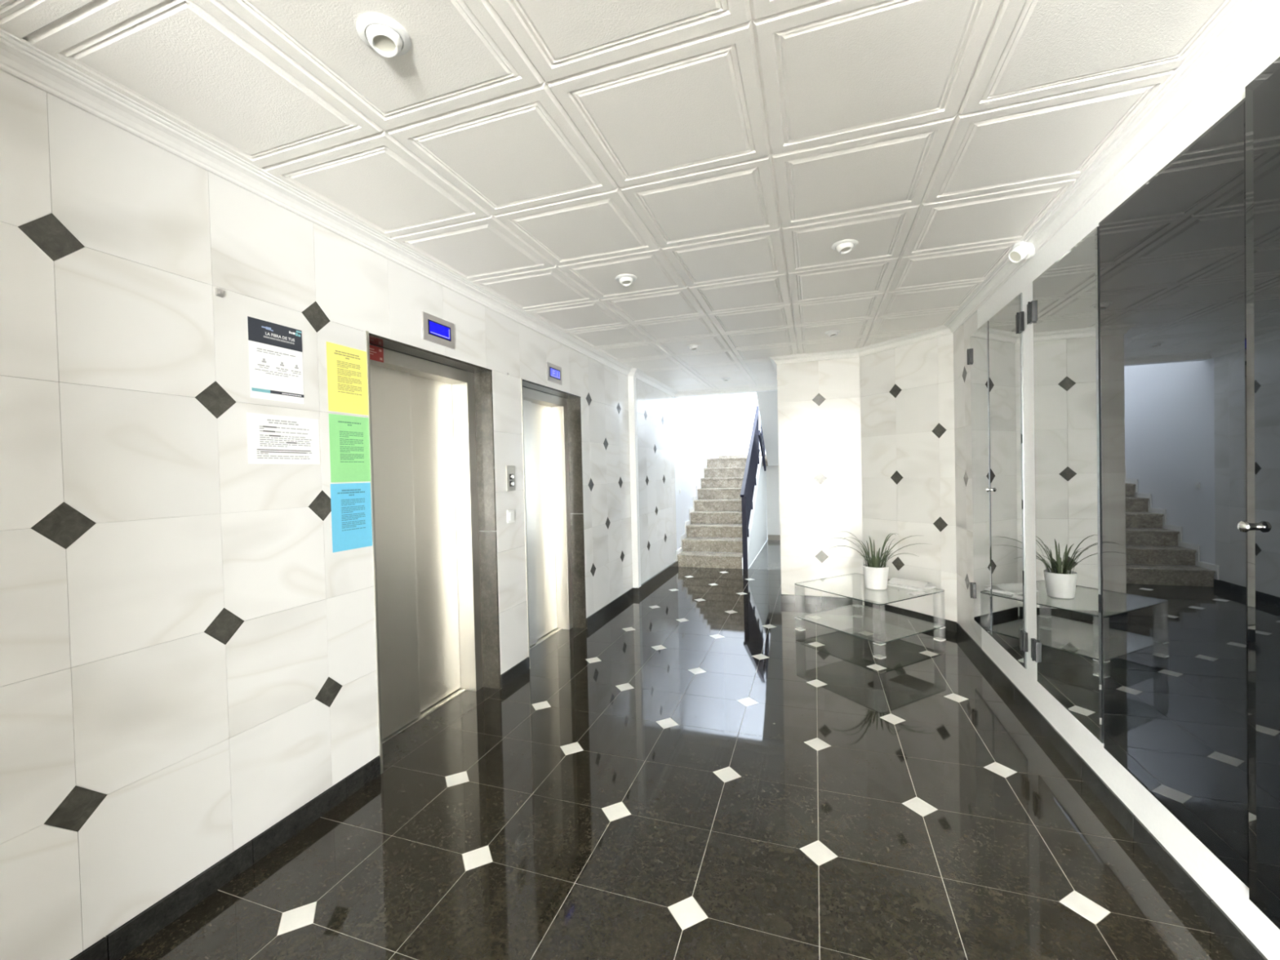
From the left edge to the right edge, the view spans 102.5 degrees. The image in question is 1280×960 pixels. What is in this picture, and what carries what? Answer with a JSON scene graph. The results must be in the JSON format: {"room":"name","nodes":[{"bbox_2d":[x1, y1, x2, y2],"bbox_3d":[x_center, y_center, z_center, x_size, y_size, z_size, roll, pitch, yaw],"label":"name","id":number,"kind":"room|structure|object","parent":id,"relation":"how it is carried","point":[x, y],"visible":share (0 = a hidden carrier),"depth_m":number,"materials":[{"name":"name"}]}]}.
{"room":"elevator lobby","nodes":[
{"label":"elevator lobby","id":0,"kind":"room"},
{"bbox_2d":[0,70,632,959],"bbox_3d":[-2.363,0.191,-0.318,0.325,2.747,13.070,-1,1,19],"label":"wall","id":1,"kind":"structure","parent":0,"point":[188,654],"depth_m":1.66,"materials":[{"name":"tile"}]},
{"bbox_2d":[215,288,223,297],"bbox_3d":[-1.477,-0.660,1.808,0.014,0.026,0.022,-1,1,19],"label":"clip","id":2,"kind":"object","parent":1,"relation":"attached to","point":[219,292],"visible":1,"depth_m":1.80,"materials":[{"name":"white plastic"}]},
{"bbox_2d":[70,755,380,959],"bbox_3d":[-1.749,1.387,0.916,0.016,0.088,3.203,-1,1,19],"label":"baseboard","id":3,"kind":"structure","parent":1,"relation":"attached to","point":[120,942],"depth_m":1.78,"materials":[{"name":"black stone"}]},
{"bbox_2d":[247,315,304,404],"bbox_3d":[-1.413,-0.458,2.002,0.001,0.300,0.212,-1,1,19],"label":"poster","id":4,"kind":"object","parent":1,"relation":"attached to","point":[275,350],"visible":1,"depth_m":2.00,"materials":[{"name":"white paper"}]},
{"bbox_2d":[254,347,301,377],"bbox_3d":[-1.411,-0.453,2.007,0.001,0.090,0.183,-1,1,19],"label":"print","id":5,"kind":"object","parent":4,"relation":"attached to","point":[268,362],"depth_m":2.00},
{"bbox_2d":[246,412,319,464],"bbox_3d":[-1.398,-0.158,2.029,0.001,0.190,0.290,-1,1,19],"label":"notice sheet","id":6,"kind":"object","parent":1,"relation":"attached to","point":[271,438],"visible":1,"depth_m":2.01,"materials":[{"name":"white paper"}]},
{"bbox_2d":[257,426,311,453],"bbox_3d":[-1.399,-0.157,2.026,0.001,0.100,0.217,-1,1,19],"label":"print","id":7,"kind":"object","parent":6,"relation":"attached to","point":[270,439],"depth_m":2.02},
{"bbox_2d":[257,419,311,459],"bbox_3d":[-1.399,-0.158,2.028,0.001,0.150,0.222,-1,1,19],"label":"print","id":8,"kind":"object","parent":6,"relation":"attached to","point":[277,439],"depth_m":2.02},
{"bbox_2d":[0,28,676,396],"bbox_3d":[-1.877,-1.076,0.453,0.142,0.070,14.900,-1,1,19],"label":"trim","id":9,"kind":"structure","parent":1,"relation":"attached to","point":[19,59],"depth_m":1.82,"materials":[{"name":"paint"}]},
{"bbox_2d":[326,341,368,415],"bbox_3d":[-1.309,-0.449,2.307,0.001,0.297,0.210,-1,1,19],"label":"notice sheet","id":10,"kind":"object","parent":1,"relation":"attached to","point":[347,371],"visible":1,"depth_m":2.30,"materials":[{"name":"yellow paper"}]},
{"bbox_2d":[333,350,361,395],"bbox_3d":[-1.310,-0.479,2.308,0.001,0.181,0.138,-1,1,19],"label":"print","id":11,"kind":"object","parent":10,"relation":"attached to","point":[347,363],"depth_m":2.30,"materials":[{"name":"yellow paper"}]},
{"bbox_2d":[328,413,370,482],"bbox_3d":[-1.302,-0.140,2.312,0.001,0.297,0.210,-1,1,19],"label":"notice sheet","id":12,"kind":"object","parent":1,"relation":"attached to","point":[348,436],"visible":1,"depth_m":2.31,"materials":[{"name":"green paper"}]},
{"bbox_2d":[337,421,364,462],"bbox_3d":[-1.301,-0.170,2.317,0.001,0.181,0.130,-1,1,19],"label":"print","id":13,"kind":"object","parent":12,"relation":"attached to","point":[350,433],"depth_m":2.31,"materials":[{"name":"green paper"}]},
{"bbox_2d":[330,482,372,552],"bbox_3d":[-1.296,0.163,2.314,0.001,0.297,0.210,-1,1,19],"label":"notice sheet","id":14,"kind":"object","parent":1,"relation":"attached to","point":[351,506],"visible":1,"depth_m":2.31,"materials":[{"name":"blue paper"}]},
{"bbox_2d":[337,488,365,530],"bbox_3d":[-1.296,0.133,2.314,0.001,0.181,0.144,-1,1,19],"label":"print","id":15,"kind":"object","parent":14,"relation":"attached to","point":[351,503],"depth_m":2.31,"materials":[{"name":"blue paper"}]},
{"bbox_2d":[364,330,501,773],"bbox_3d":[-1.306,0.293,2.962,0.451,2.189,1.031,-1,1,19],"label":"door","id":16,"kind":"structure","parent":1,"relation":"in","point":[431,424],"depth_m":3.12,"materials":[{"name":"silver metal"}]},
{"bbox_2d":[368,344,383,362],"bbox_3d":[-1.346,-0.642,2.601,0.001,0.074,0.120,-1,1,19],"label":"warning sticker","id":17,"kind":"object","parent":16,"relation":"attached to","point":[376,353],"visible":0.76,"depth_m":2.62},
{"bbox_2d":[368,347,382,360],"bbox_3d":[-1.345,-0.642,2.603,0.001,0.054,0.100,-1,1,19],"label":"print","id":18,"kind":"object","parent":17,"relation":"attached to","point":[375,353],"depth_m":2.62},
{"bbox_2d":[422,311,454,349],"bbox_3d":[-1.120,-0.831,2.866,0.014,0.147,0.248,-1,1,19],"label":"indicator","id":19,"kind":"object","parent":1,"relation":"attached to","point":[436,330],"visible":1,"depth_m":2.85,"materials":[{"name":"blue"}]},
{"bbox_2d":[506,466,515,491],"bbox_3d":[-0.880,-0.011,3.521,0.018,0.172,0.102,-1,1,19],"label":"panel","id":20,"kind":"object","parent":1,"relation":"attached to","point":[510,470],"visible":1,"depth_m":3.51,"materials":[{"name":"silver metal"}]},
{"bbox_2d":[506,509,515,523],"bbox_3d":[-0.879,0.248,3.516,0.015,0.088,0.088,-1,1,19],"label":"light switch","id":21,"kind":"object","parent":1,"relation":"attached to","point":[510,513],"visible":1,"depth_m":3.50,"materials":[{"name":"white plastic"}]},
{"bbox_2d":[500,657,529,688],"bbox_3d":[-0.858,1.322,3.541,0.016,0.088,0.338,-1,1,19],"label":"baseboard","id":22,"kind":"structure","parent":1,"relation":"attached to","point":[522,667],"depth_m":3.52,"materials":[{"name":"black stone"}]},
{"bbox_2d":[520,377,586,668],"bbox_3d":[-0.875,0.263,4.230,0.451,2.189,1.031,-1,1,19],"label":"door","id":23,"kind":"structure","parent":1,"relation":"in","point":[551,424],"depth_m":4.58,"materials":[{"name":"silver metal"}]},
{"bbox_2d":[546,361,562,385],"bbox_3d":[-0.688,-0.855,4.139,0.014,0.146,0.242,-1,1,19],"label":"indicator","id":24,"kind":"object","parent":1,"relation":"attached to","point":[553,372],"visible":1,"depth_m":4.12,"materials":[{"name":"blue"}]},
{"bbox_2d":[586,560,678,627],"bbox_3d":[0.037,1.260,6.090,0.073,0.088,3.062,-1,1,19],"label":"baseboard","id":25,"kind":"structure","parent":1,"relation":"attached to","point":[598,615],"depth_m":5.59,"materials":[{"name":"black stone"}]},
{"bbox_2d":[0,0,1239,391],"bbox_3d":[-0.541,-1.229,-0.126,3.700,0.201,15.270,-1,1,19],"label":"ceiling","id":26,"kind":"structure","parent":0,"point":[715,155],"depth_m":1.71,"materials":[{"name":"paint"}]},
{"bbox_2d":[355,13,411,57],"bbox_3d":[-0.660,-1.135,1.328,0.128,0.047,0.128,-1,1,19],"label":"ceiling spotlight","id":27,"kind":"object","parent":26,"relation":"attached to","point":[383,34],"visible":1,"depth_m":1.31,"materials":[{"name":"white plastic"}]},
{"bbox_2d":[615,274,636,285],"bbox_3d":[-0.082,-1.176,3.032,0.128,0.047,0.128,-1,1,19],"label":"ceiling spotlight","id":28,"kind":"object","parent":26,"relation":"attached to","point":[624,279],"visible":1,"depth_m":3.00,"materials":[{"name":"white plastic"}]},
{"bbox_2d":[687,344,700,351],"bbox_3d":[0.497,-1.218,4.736,0.128,0.047,0.128,-1,1,19],"label":"ceiling spotlight","id":29,"kind":"object","parent":26,"relation":"attached to","point":[692,347],"visible":1,"depth_m":4.71,"materials":[{"name":"white plastic"}]},
{"bbox_2d":[720,377,730,382],"bbox_3d":[1.075,-1.259,6.440,0.128,0.047,0.128,-1,1,19],"label":"ceiling spotlight","id":30,"kind":"object","parent":26,"relation":"attached to","point":[725,379],"visible":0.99,"depth_m":6.41,"materials":[{"name":"white plastic"}]},
{"bbox_2d":[825,329,840,337],"bbox_3d":[1.633,-1.239,4.350,0.128,0.047,0.128,-1,1,19],"label":"ceiling spotlight","id":31,"kind":"object","parent":26,"relation":"attached to","point":[833,333],"visible":1,"depth_m":4.32,"materials":[{"name":"white plastic"}]},
{"bbox_2d":[831,239,857,253],"bbox_3d":[1.054,-1.197,2.646,0.128,0.047,0.128,-1,1,19],"label":"ceiling spotlight","id":32,"kind":"object","parent":26,"relation":"attached to","point":[842,246],"visible":1,"depth_m":2.62,"materials":[{"name":"white plastic"}]},
{"bbox_2d":[627,375,640,587],"bbox_3d":[-0.217,-0.030,5.896,0.395,2.509,0.085,-1,1,19],"label":"wall","id":33,"kind":"structure","parent":0,"point":[632,391],"depth_m":5.81,"materials":[{"name":"white paint"}]},
{"bbox_2d":[633,587,639,595],"bbox_3d":[-0.045,1.266,5.814,0.077,0.088,0.012,-1,1,19],"label":"baseboard","id":34,"kind":"structure","parent":33,"relation":"attached to","point":[636,590],"depth_m":5.81,"materials":[{"name":"black stone"}]},
{"bbox_2d":[635,377,719,584],"bbox_3d":[0.646,-1.302,8.545,0.370,5.300,5.545,-1,1,19],"label":"wall","id":35,"kind":"structure","parent":0,"point":[655,406],"depth_m":7.12,"materials":[{"name":"tile"}]},
{"bbox_2d":[119,539,1236,959],"bbox_3d":[-0.059,1.482,1.377,3.850,0.200,18.300,-1,1,19],"label":"floor","id":36,"kind":"structure","parent":0,"point":[689,771],"depth_m":2.03,"materials":[{"name":"tile"}]},
{"bbox_2d":[675,455,746,568],"bbox_3d":[1.351,0.393,8.479,0.942,1.680,2.475,-1,1,19],"label":"staircase","id":37,"kind":"structure","parent":36,"relation":"on","point":[713,513],"depth_m":8.14,"materials":[{"name":"stone"}]},
{"bbox_2d":[740,405,759,569],"bbox_3d":[1.818,-0.053,8.291,0.079,2.555,2.451,-1,1,19],"label":"stair railing","id":38,"kind":"object","parent":37,"relation":"attached to","point":[749,481],"visible":0.98,"depth_m":7.86,"materials":[{"name":"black metal"}]},
{"bbox_2d":[795,573,946,658],"bbox_3d":[1.891,1.088,4.286,0.802,0.400,0.852,-2,1,-28],"label":"glass table","id":39,"kind":"object","parent":36,"relation":"on","point":[799,617],"visible":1,"depth_m":4.13,"materials":[{"name":"glass"}]},
{"bbox_2d":[830,531,928,590],"bbox_3d":[1.944,0.657,4.240,0.838,0.458,0.312,-1,1,4],"label":"potted plant","id":40,"kind":"object","parent":39,"relation":"on","point":[876,574],"visible":1,"depth_m":4.18,"materials":[{"name":"green plant"}]},
{"bbox_2d":[887,582,935,591],"bbox_3d":[2.236,0.874,4.248,0.210,0.010,0.297,-2,1,-33],"label":"leaflet","id":41,"kind":"object","parent":39,"relation":"on","point":[889,584],"visible":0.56,"depth_m":4.18,"materials":[{"name":"white paper"}]},
{"bbox_2d":[895,583,936,589],"bbox_3d":[2.251,0.863,4.259,0.200,0.008,0.290,-2,1,-19],"label":"leaflet","id":42,"kind":"object","parent":41,"relation":"on","point":[926,585],"visible":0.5,"depth_m":4.15,"materials":[{"name":"white paper"}]},
{"bbox_2d":[887,577,933,587],"bbox_3d":[2.245,0.845,4.276,0.210,0.025,0.280,-2,1,-41],"label":"leaflet","id":43,"kind":"object","parent":42,"relation":"on","point":[894,580],"visible":0.97,"depth_m":4.24,"materials":[{"name":"white paper"}]},
{"bbox_2d":[907,590,925,595],"bbox_3d":[2.156,0.878,4.011,0.130,0.014,0.060,-2,1,-26],"label":"leaflet","id":44,"kind":"object","parent":39,"relation":"on","point":[921,592],"visible":1,"depth_m":4.00,"materials":[{"name":"white paper"}]},
{"bbox_2d":[674,389,777,398],"bbox_3d":[1.789,-2.599,7.114,3.500,2.715,0.140,-1,1,19],"label":"wall header","id":45,"kind":"structure","parent":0,"point":[775,389],"depth_m":7.34,"materials":[{"name":"white paint"}]},
{"bbox_2d":[674,383,777,396],"bbox_3d":[1.228,-1.261,7.225,1.580,0.070,0.072,-1,1,19],"label":"trim","id":46,"kind":"structure","parent":45,"relation":"attached to","point":[767,387],"depth_m":7.23,"materials":[{"name":"paint"}]},
{"bbox_2d":[717,392,767,521],"bbox_3d":[3.216,-1.446,10.519,3.230,5.200,0.150,-1,1,19],"label":"wall","id":47,"kind":"structure","parent":0,"point":[735,411],"depth_m":10.85,"materials":[{"name":"paint"}]},
{"bbox_2d":[718,453,766,457],"bbox_3d":[2.691,-0.495,10.630,2.129,0.080,0.019,-1,1,19],"label":"baseboard","id":48,"kind":"structure","parent":47,"relation":"attached to","point":[740,455],"depth_m":10.86,"materials":[{"name":"stone"}]},
{"bbox_2d":[746,456,767,568],"bbox_3d":[1.962,0.401,8.677,0.073,1.628,3.070,-1,1,19],"label":"wall","id":49,"kind":"structure","parent":0,"point":[757,526],"depth_m":8.70,"materials":[{"name":"white paint"}]},
{"bbox_2d":[755,391,778,466],"bbox_3d":[2.863,-1.032,8.013,1.900,1.570,2.180,-1,1,19],"label":"wall","id":50,"kind":"structure","parent":0,"point":[767,402],"depth_m":8.23,"materials":[{"name":"grey paint"}]},
{"bbox_2d":[761,456,778,466],"bbox_3d":[2.910,-0.363,9.873,3.030,0.170,1.320,-1,1,19],"label":"floor","id":51,"kind":"structure","parent":0,"point":[766,459],"depth_m":9.38,"materials":[{"name":"stone"}]},
{"bbox_2d":[758,423,766,471],"bbox_3d":[2.103,-0.756,8.970,0.095,1.210,1.003,-1,1,19],"label":"stair railing","id":52,"kind":"object","parent":51,"relation":"on","point":[760,433],"visible":0.55,"depth_m":9.00,"materials":[{"name":"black metal"}]},
{"bbox_2d":[765,466,780,539],"bbox_3d":[3.559,0.433,9.825,2.200,1.450,0.130,-1,1,19],"label":"wall","id":53,"kind":"structure","parent":0,"point":[772,472],"depth_m":10.08,"materials":[{"name":"grey paint"}]},
{"bbox_2d":[768,534,780,540],"bbox_3d":[3.461,1.111,9.797,1.990,0.100,0.018,-1,1,19],"label":"baseboard","id":54,"kind":"structure","parent":53,"relation":"attached to","point":[774,537],"depth_m":10.07,"materials":[{"name":"beige stone"}]},
{"bbox_2d":[777,356,864,607],"bbox_3d":[1.978,-0.004,5.276,1.050,2.747,0.220,-1,1,19],"label":"wall","id":55,"kind":"structure","parent":0,"point":[820,429],"depth_m":5.21,"materials":[{"name":"tile"}]},
{"bbox_2d":[781,594,862,607],"bbox_3d":[1.841,1.230,5.236,0.783,0.088,0.016,-1,1,19],"label":"baseboard","id":56,"kind":"structure","parent":55,"relation":"attached to","point":[785,598],"depth_m":5.23,"materials":[{"name":"black stone"}]},
{"bbox_2d":[859,333,957,622],"bbox_3d":[2.527,-0.008,4.730,0.860,2.747,0.860,-1,1,19],"label":"wall","id":57,"kind":"structure","parent":0,"point":[908,441],"depth_m":4.59,"materials":[{"name":"tile"}]},
{"bbox_2d":[864,599,956,632],"bbox_3d":[2.430,1.225,4.686,0.016,0.088,0.910,-2,1,-26],"label":"baseboard","id":58,"kind":"structure","parent":57,"relation":"attached to","point":[949,625],"depth_m":4.62,"materials":[{"name":"black stone"}]},
{"bbox_2d":[953,17,1279,959],"bbox_3d":[0.748,0.139,-1.692,0.300,2.747,12.470,-1,1,19],"label":"window frame","id":59,"kind":"structure","parent":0,"point":[1231,895],"depth_m":2.18,"materials":[{"name":"paint"}]},
{"bbox_2d":[966,292,1027,668],"bbox_3d":[2.263,-0.001,3.307,0.040,2.081,1.039,-1,1,19],"label":"door","id":60,"kind":"structure","parent":59,"relation":"in","point":[1006,326],"depth_m":3.19,"materials":[{"name":"clear glass"}]},
{"bbox_2d":[1008,240,1035,262],"bbox_3d":[2.006,-1.207,2.686,0.142,0.139,0.123,-1,1,19],"label":"lamp","id":61,"kind":"object","parent":59,"relation":"attached to","point":[1020,251],"visible":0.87,"depth_m":2.66,"materials":[{"name":"white plastic"}]},
{"bbox_2d":[768,0,1279,375],"bbox_3d":[0.246,-1.115,-0.269,1.522,0.070,14.900,-1,1,19],"label":"trim","id":62,"kind":"structure","parent":59,"relation":"attached to","point":[1247,20],"depth_m":1.79,"materials":[{"name":"paint"}]},
{"bbox_2d":[956,622,1267,959],"bbox_3d":[1.162,1.333,-0.071,0.016,0.088,9.147,-1,1,19],"label":"baseboard","id":63,"kind":"structure","parent":59,"relation":"attached to","point":[1233,938],"depth_m":1.86,"materials":[{"name":"black stone"}]},
{"bbox_2d":[1026,56,1279,929],"bbox_3d":[1.692,0.041,1.645,0.052,2.144,2.294,-1,1,19],"label":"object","id":64,"kind":"structure","parent":59,"relation":"in","point":[1172,255],"depth_m":1.62,"materials":[{"name":"black"}]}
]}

